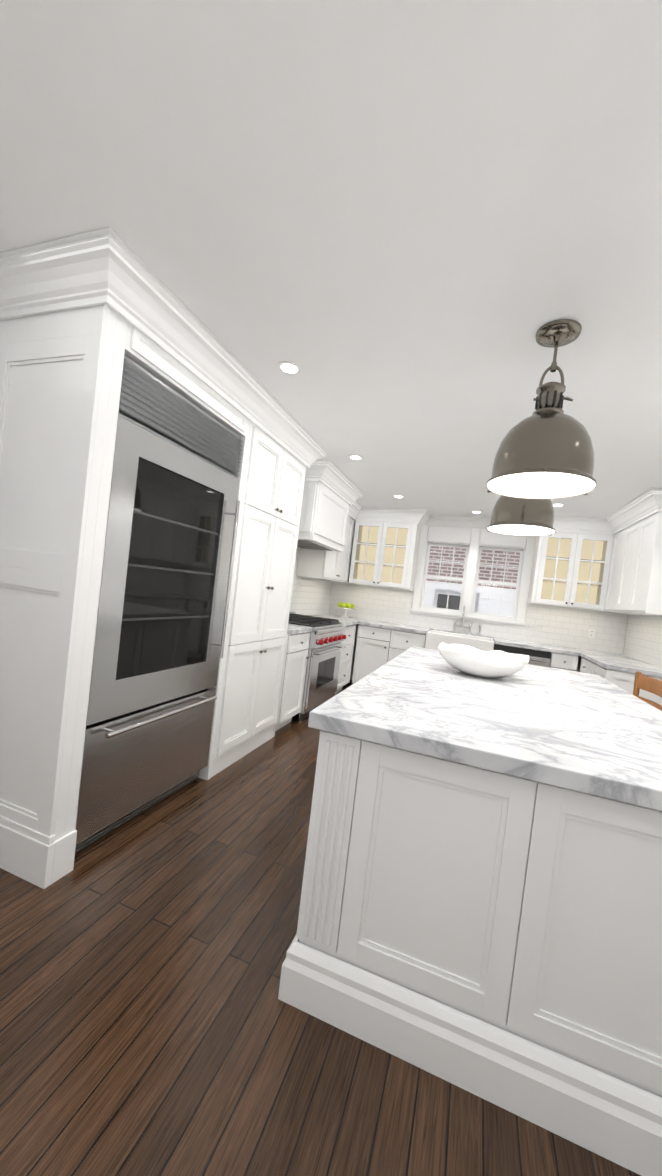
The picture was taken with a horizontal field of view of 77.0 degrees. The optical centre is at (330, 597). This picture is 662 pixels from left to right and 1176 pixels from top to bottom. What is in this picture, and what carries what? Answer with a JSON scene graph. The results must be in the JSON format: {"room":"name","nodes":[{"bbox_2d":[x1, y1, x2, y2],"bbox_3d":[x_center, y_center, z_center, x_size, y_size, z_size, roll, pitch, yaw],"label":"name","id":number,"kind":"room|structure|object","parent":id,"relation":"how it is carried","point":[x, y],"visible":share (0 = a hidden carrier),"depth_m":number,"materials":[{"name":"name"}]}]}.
{"room":"kitchen","nodes":[
{"label":"kitchen","id":0,"kind":"room"},
{"bbox_2d":[0,680,640,1175],"bbox_3d":[-2.310,1.013,2.423,12.950,0.060,8.950,7,1,19],"label":"floor","id":1,"kind":"structure","parent":0,"point":[150,1024],"depth_m":1.17,"materials":[{"name":"brown wood"}]},
{"bbox_2d":[75,354,243,853],"bbox_3d":[-1.061,0.034,2.256,0.647,2.158,0.930,7,1,19],"label":"refrigerator","id":2,"kind":"object","parent":1,"relation":"on","point":[168,557],"visible":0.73,"depth_m":2.05,"materials":[{"name":"metal"}]},
{"bbox_2d":[199,412,305,779],"bbox_3d":[-0.767,-0.012,3.147,0.616,2.300,0.936,7,1,19],"label":"tall cabinet","id":3,"kind":"object","parent":1,"relation":"on","point":[271,480],"depth_m":2.93,"materials":[{"name":"paint"}]},
{"bbox_2d":[275,634,309,730],"bbox_3d":[-0.612,0.708,3.815,0.636,0.876,0.442,7,1,19],"label":"base cabinet","id":4,"kind":"object","parent":1,"relation":"on","point":[296,657],"depth_m":3.67,"materials":[{"name":"paint"}]},
{"bbox_2d":[287,624,310,633],"bbox_3d":[-0.552,0.253,3.802,0.650,0.038,0.443,7,1,19],"label":"countertop","id":5,"kind":"structure","parent":4,"relation":"on","point":[291,629],"depth_m":3.69,"materials":[{"name":"white stone"}]},
{"bbox_2d":[288,611,346,721],"bbox_3d":[-0.324,0.677,4.435,0.738,0.975,0.910,7,1,19],"label":"range","id":6,"kind":"object","parent":1,"relation":"on","point":[327,638],"visible":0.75,"depth_m":4.19,"materials":[{"name":"metal"}]},
{"bbox_2d":[291,624,355,693],"bbox_3d":[-0.127,0.732,5.199,0.636,0.876,0.656,7,1,19],"label":"base cabinet","id":7,"kind":"object","parent":1,"relation":"on","point":[346,654],"depth_m":5.16,"materials":[{"name":"paint"}]},
{"bbox_2d":[308,614,368,625],"bbox_3d":[0.041,0.283,5.496,0.650,0.038,1.315,7,1,19],"label":"countertop","id":8,"kind":"structure","parent":7,"relation":"on","point":[347,621],"depth_m":5.49,"materials":[{"name":"white stone"}]},
{"bbox_2d":[336,602,355,617],"bbox_3d":[0.206,0.170,5.821,0.280,0.210,0.280,7,1,19],"label":"stand","id":9,"kind":"object","parent":8,"relation":"on","point":[345,606],"visible":1,"depth_m":5.76,"materials":[{"name":"ceramic"}]},
{"bbox_2d":[352,624,425,683],"bbox_3d":[0.846,0.837,5.564,0.934,0.876,0.636,7,1,19],"label":"base cabinet","id":10,"kind":"object","parent":1,"relation":"on","point":[379,644],"depth_m":5.32,"materials":[{"name":"paint"}]},
{"bbox_2d":[358,620,431,635],"bbox_3d":[0.868,0.378,5.557,0.872,0.038,0.651,7,1,19],"label":"countertop","id":11,"kind":"structure","parent":10,"relation":"on","point":[371,623],"depth_m":5.34,"materials":[{"name":"white stone"}]},
{"bbox_2d":[278,730,661,1175],"bbox_3d":[0.845,0.923,2.102,1.290,0.865,2.160,7,1,19],"label":"kitchen island","id":12,"kind":"object","parent":1,"relation":"on","point":[494,937],"visible":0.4,"depth_m":1.12,"materials":[{"name":"paint"}]},
{"bbox_2d":[308,646,661,810],"bbox_3d":[0.898,0.468,2.092,1.300,0.050,2.170,7,1,19],"label":"island countertop","id":13,"kind":"structure","parent":12,"relation":"on","point":[595,735],"depth_m":1.39,"materials":[{"name":"stone"}]},
{"bbox_2d":[438,642,529,677],"bbox_3d":[0.845,0.357,2.340,0.484,0.146,0.468,7,1,19],"label":"ceramic bowl","id":14,"kind":"object","parent":13,"relation":"on","point":[467,659],"visible":1,"depth_m":2.20,"materials":[{"name":"white ceramic"}]},
{"bbox_2d":[493,644,550,666],"bbox_3d":[2.233,1.012,5.040,0.600,0.873,0.680,7,1,19],"label":"dishwasher","id":15,"kind":"object","parent":1,"relation":"on","point":[539,658],"visible":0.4,"depth_m":4.72,"materials":[{"name":"metal"}]},
{"bbox_2d":[549,652,577,671],"bbox_3d":[2.654,1.063,4.926,0.264,0.876,0.636,7,1,19],"label":"base cabinet","id":16,"kind":"object","parent":1,"relation":"on","point":[558,660],"depth_m":4.62,"materials":[{"name":"paint"}]},
{"bbox_2d":[492,637,579,655],"bbox_3d":[2.422,0.572,5.008,0.875,0.038,0.651,7,1,19],"label":"countertop","id":17,"kind":"structure","parent":16,"relation":"on","point":[515,643],"depth_m":4.78,"materials":[{"name":"white stone"}]},
{"bbox_2d":[425,630,493,650],"bbox_3d":[1.605,0.598,5.215,0.780,0.263,0.530,7,1,19],"label":"farmhouse sink","id":18,"kind":"object","parent":17,"relation":"in","point":[434,639],"visible":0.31,"depth_m":5.03,"materials":[{"name":"ceramic"}]},
{"bbox_2d":[452,605,481,634],"bbox_3d":[1.780,0.283,5.437,0.379,0.366,0.216,7,1,19],"label":"bridge faucet","id":19,"kind":"object","parent":17,"relation":"on","point":[469,626],"visible":1,"depth_m":5.49,"materials":[{"name":"silver metal"}]},
{"bbox_2d":[580,659,661,704],"bbox_3d":[2.798,1.101,4.017,0.571,0.876,0.938,7,1,19],"label":"base cabinet","id":20,"kind":"object","parent":1,"relation":"on","point":[625,680],"depth_m":3.63,"materials":[{"name":"paint"}]},
{"bbox_2d":[569,647,661,678],"bbox_3d":[2.952,0.649,4.314,0.585,0.038,1.608,7,1,19],"label":"countertop","id":21,"kind":"structure","parent":20,"relation":"on","point":[611,662],"depth_m":3.95,"materials":[{"name":"white stone"}]},
{"bbox_2d":[633,671,661,710],"bbox_3d":[1.646,0.938,2.494,0.468,1.001,0.484,7,1,19],"label":"stool","id":22,"kind":"object","parent":1,"relation":"on","point":[648,684],"visible":0.23,"depth_m":2.53,"materials":[{"name":"brown wood"}]},
{"bbox_2d":[0,0,661,517],"bbox_3d":[1.618,-1.039,2.088,5.850,0.060,7.050,7,1,19],"label":"ceiling","id":23,"kind":"structure","parent":0,"point":[400,232],"depth_m":1.22,"materials":[{"name":"paint"}]},
{"bbox_2d":[0,311,11,320],"bbox_3d":[-1.709,-1.282,0.785,0.122,0.165,2.080,7,1,19],"label":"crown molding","id":24,"kind":"structure","parent":23,"relation":"attached to","point":[2,317],"depth_m":1.76,"materials":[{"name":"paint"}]},
{"bbox_2d":[0,236,99,318],"bbox_3d":[-1.091,-1.229,1.605,0.450,0.165,0.122,7,1,19],"label":"crown molding","id":25,"kind":"structure","parent":23,"relation":"attached to","point":[33,278],"depth_m":1.62,"materials":[{"name":"paint"}]},
{"bbox_2d":[68,227,331,474],"bbox_3d":[-0.455,-1.176,2.502,0.122,0.165,2.239,7,1,19],"label":"crown molding","id":26,"kind":"structure","parent":23,"relation":"attached to","point":[110,268],"depth_m":1.84,"materials":[{"name":"paint"}]},
{"bbox_2d":[278,361,300,374],"bbox_3d":[-0.221,-1.222,2.212,0.124,0.006,0.124,7,1,19],"label":"recessed light","id":27,"kind":"object","parent":23,"relation":"in","point":[289,367],"visible":1,"depth_m":2.20,"materials":[{"name":"paint"}]},
{"bbox_2d":[305,475,315,480],"bbox_3d":[-0.397,-1.201,3.900,0.540,0.165,0.130,7,1,19],"label":"crown molding","id":28,"kind":"structure","parent":23,"relation":"attached to","point":[307,477],"depth_m":3.88,"materials":[{"name":"paint"}]},
{"bbox_2d":[312,462,364,510],"bbox_3d":[0.112,-1.152,4.314,0.152,0.165,1.234,7,1,19],"label":"crown molding","id":29,"kind":"structure","parent":23,"relation":"attached to","point":[336,480],"depth_m":4.29,"materials":[{"name":"paint"}]},
{"bbox_2d":[348,455,362,459],"bbox_3d":[0.211,-1.203,3.565,0.124,0.006,0.124,7,1,19],"label":"recessed light","id":30,"kind":"object","parent":23,"relation":"in","point":[355,457],"visible":1,"depth_m":3.56,"materials":[{"name":"paint"}]},
{"bbox_2d":[348,511,363,518],"bbox_3d":[0.220,-1.160,5.225,0.130,0.165,0.800,7,1,19],"label":"crown molding","id":31,"kind":"structure","parent":23,"relation":"attached to","point":[353,514],"depth_m":5.65,"materials":[{"name":"paint"}]},
{"bbox_2d":[354,507,431,526],"bbox_3d":[0.782,-1.102,5.534,0.992,0.165,0.142,7,1,19],"label":"crown molding","id":32,"kind":"structure","parent":23,"relation":"attached to","point":[400,515],"depth_m":5.52,"materials":[{"name":"paint"}]},
{"bbox_2d":[487,495,554,535],"bbox_3d":[1.253,-0.747,2.670,0.402,0.630,0.426,7,1,19],"label":"pendant light","id":33,"kind":"object","parent":23,"relation":"hanging from","point":[520,516],"visible":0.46,"depth_m":2.55,"materials":[{"name":"silver metal"}]},
{"bbox_2d":[486,319,596,498],"bbox_3d":[0.882,-0.767,1.688,0.402,0.630,0.426,7,1,19],"label":"pendant light","id":34,"kind":"object","parent":23,"relation":"hanging from","point":[545,450],"visible":1,"depth_m":1.61,"materials":[{"name":"silver metal"}]},
{"bbox_2d":[553,503,564,506],"bbox_3d":[2.367,-0.970,4.342,0.124,0.006,0.124,7,1,19],"label":"recessed light","id":35,"kind":"object","parent":23,"relation":"in","point":[557,504],"visible":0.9,"depth_m":4.32,"materials":[{"name":"paint"}]},
{"bbox_2d":[553,515,603,533],"bbox_3d":[2.729,-0.859,4.848,0.752,0.165,0.142,7,1,19],"label":"crown molding","id":36,"kind":"structure","parent":23,"relation":"attached to","point":[574,524],"depth_m":4.79,"materials":[{"name":"paint"}]},
{"bbox_2d":[604,488,661,534],"bbox_3d":[2.945,-0.817,4.098,0.142,0.165,1.372,7,1,19],"label":"crown molding","id":37,"kind":"structure","parent":23,"relation":"attached to","point":[648,503],"depth_m":3.94,"materials":[{"name":"paint"}]},
{"bbox_2d":[328,529,628,679],"bbox_3d":[1.786,0.157,5.665,4.080,2.440,0.150,7,1,19],"label":"wall","id":38,"kind":"structure","parent":0,"point":[578,664],"depth_m":5.80,"materials":[{"name":"paint"}]},
{"bbox_2d":[349,520,420,590],"bbox_3d":[0.742,-0.602,5.765,0.849,0.900,0.373,7,1,19],"label":"upper cabinet","id":39,"kind":"object","parent":38,"relation":"attached to","point":[385,554],"visible":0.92,"depth_m":5.61,"materials":[{"name":"paint"}]},
{"bbox_2d":[421,515,490,530],"bbox_3d":[1.920,-0.968,5.479,1.450,0.165,0.150,7,1,19],"label":"crown molding","id":40,"kind":"structure","parent":38,"relation":"attached to","point":[450,521],"depth_m":5.55,"materials":[{"name":"paint"}]},
{"bbox_2d":[410,524,534,627],"bbox_3d":[1.883,-0.334,5.599,1.470,1.270,0.167,7,1,19],"label":"window","id":41,"kind":"structure","parent":38,"relation":"in","point":[497,582],"depth_m":5.57,"materials":[{"name":"paint"}]},
{"bbox_2d":[329,582,627,654],"bbox_3d":[1.752,0.218,5.590,3.756,0.482,0.008,7,1,19],"label":"backsplash","id":42,"kind":"structure","parent":38,"relation":"attached to","point":[560,626],"depth_m":5.34,"materials":[{"name":"white tile"}]},
{"bbox_2d":[588,629,594,637],"bbox_3d":[3.178,0.433,5.078,0.070,0.114,0.006,7,1,19],"label":"electrical outlet plate","id":43,"kind":"object","parent":42,"relation":"attached to","point":[591,633],"visible":1,"depth_m":5.08,"materials":[{"name":"paint"}]},
{"bbox_2d":[528,532,613,610],"bbox_3d":[2.864,-0.337,5.016,0.763,0.900,0.373,7,1,19],"label":"upper cabinet","id":44,"kind":"object","parent":38,"relation":"attached to","point":[570,569],"visible":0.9,"depth_m":4.87,"materials":[{"name":"paint"}]},
{"bbox_3d":[-1.171,-0.559,2.978,0.150,3.300,6.900,7,1,19],"label":"wall","id":45,"kind":"structure","parent":0,"visible":0},
{"bbox_2d":[290,548,331,614],"bbox_3d":[-0.403,-0.472,4.940,0.008,1.384,2.664,7,1,19],"label":"backsplash","id":46,"kind":"structure","parent":45,"relation":"attached to","point":[310,596],"depth_m":5.42,"materials":[{"name":"white tile"}]},
{"bbox_2d":[297,481,348,551],"bbox_3d":[-0.240,-0.847,4.424,0.566,0.578,0.966,7,1,19],"label":"range hood","id":47,"kind":"object","parent":45,"relation":"attached to","point":[323,518],"visible":0.62,"depth_m":4.11,"materials":[{"name":"paint"}]},
{"bbox_2d":[297,516,355,582],"bbox_3d":[-0.042,-0.684,5.377,0.344,0.900,0.962,7,1,19],"label":"upper cabinet","id":48,"kind":"object","parent":45,"relation":"attached to","point":[332,566],"depth_m":5.08,"materials":[{"name":"paint"}]},
{"bbox_2d":[349,528,354,583],"bbox_3d":[0.158,-0.674,5.947,0.344,0.900,0.415,7,1,19],"label":"upper cabinet","id":49,"kind":"object","parent":45,"relation":"attached to","point":[353,528],"depth_m":5.87,"materials":[{"name":"paint"}]},
{"bbox_3d":[2.460,0.327,1.690,0.150,2.440,6.900,7,1,19],"label":"wall","id":50,"kind":"structure","parent":0,"visible":0},
{"bbox_2d":[604,511,661,615],"bbox_3d":[3.119,-0.286,4.092,0.344,0.900,1.245,7,1,19],"label":"upper cabinet","id":51,"kind":"object","parent":50,"relation":"attached to","point":[634,585],"depth_m":3.90,"materials":[{"name":"paint"}]},
{"bbox_2d":[623,615,661,667],"bbox_3d":[3.259,0.425,4.231,0.008,0.482,1.548,7,1,19],"label":"backsplash","id":52,"kind":"structure","parent":50,"relation":"attached to","point":[643,639],"depth_m":4.39,"materials":[{"name":"white tile"}]}
]}

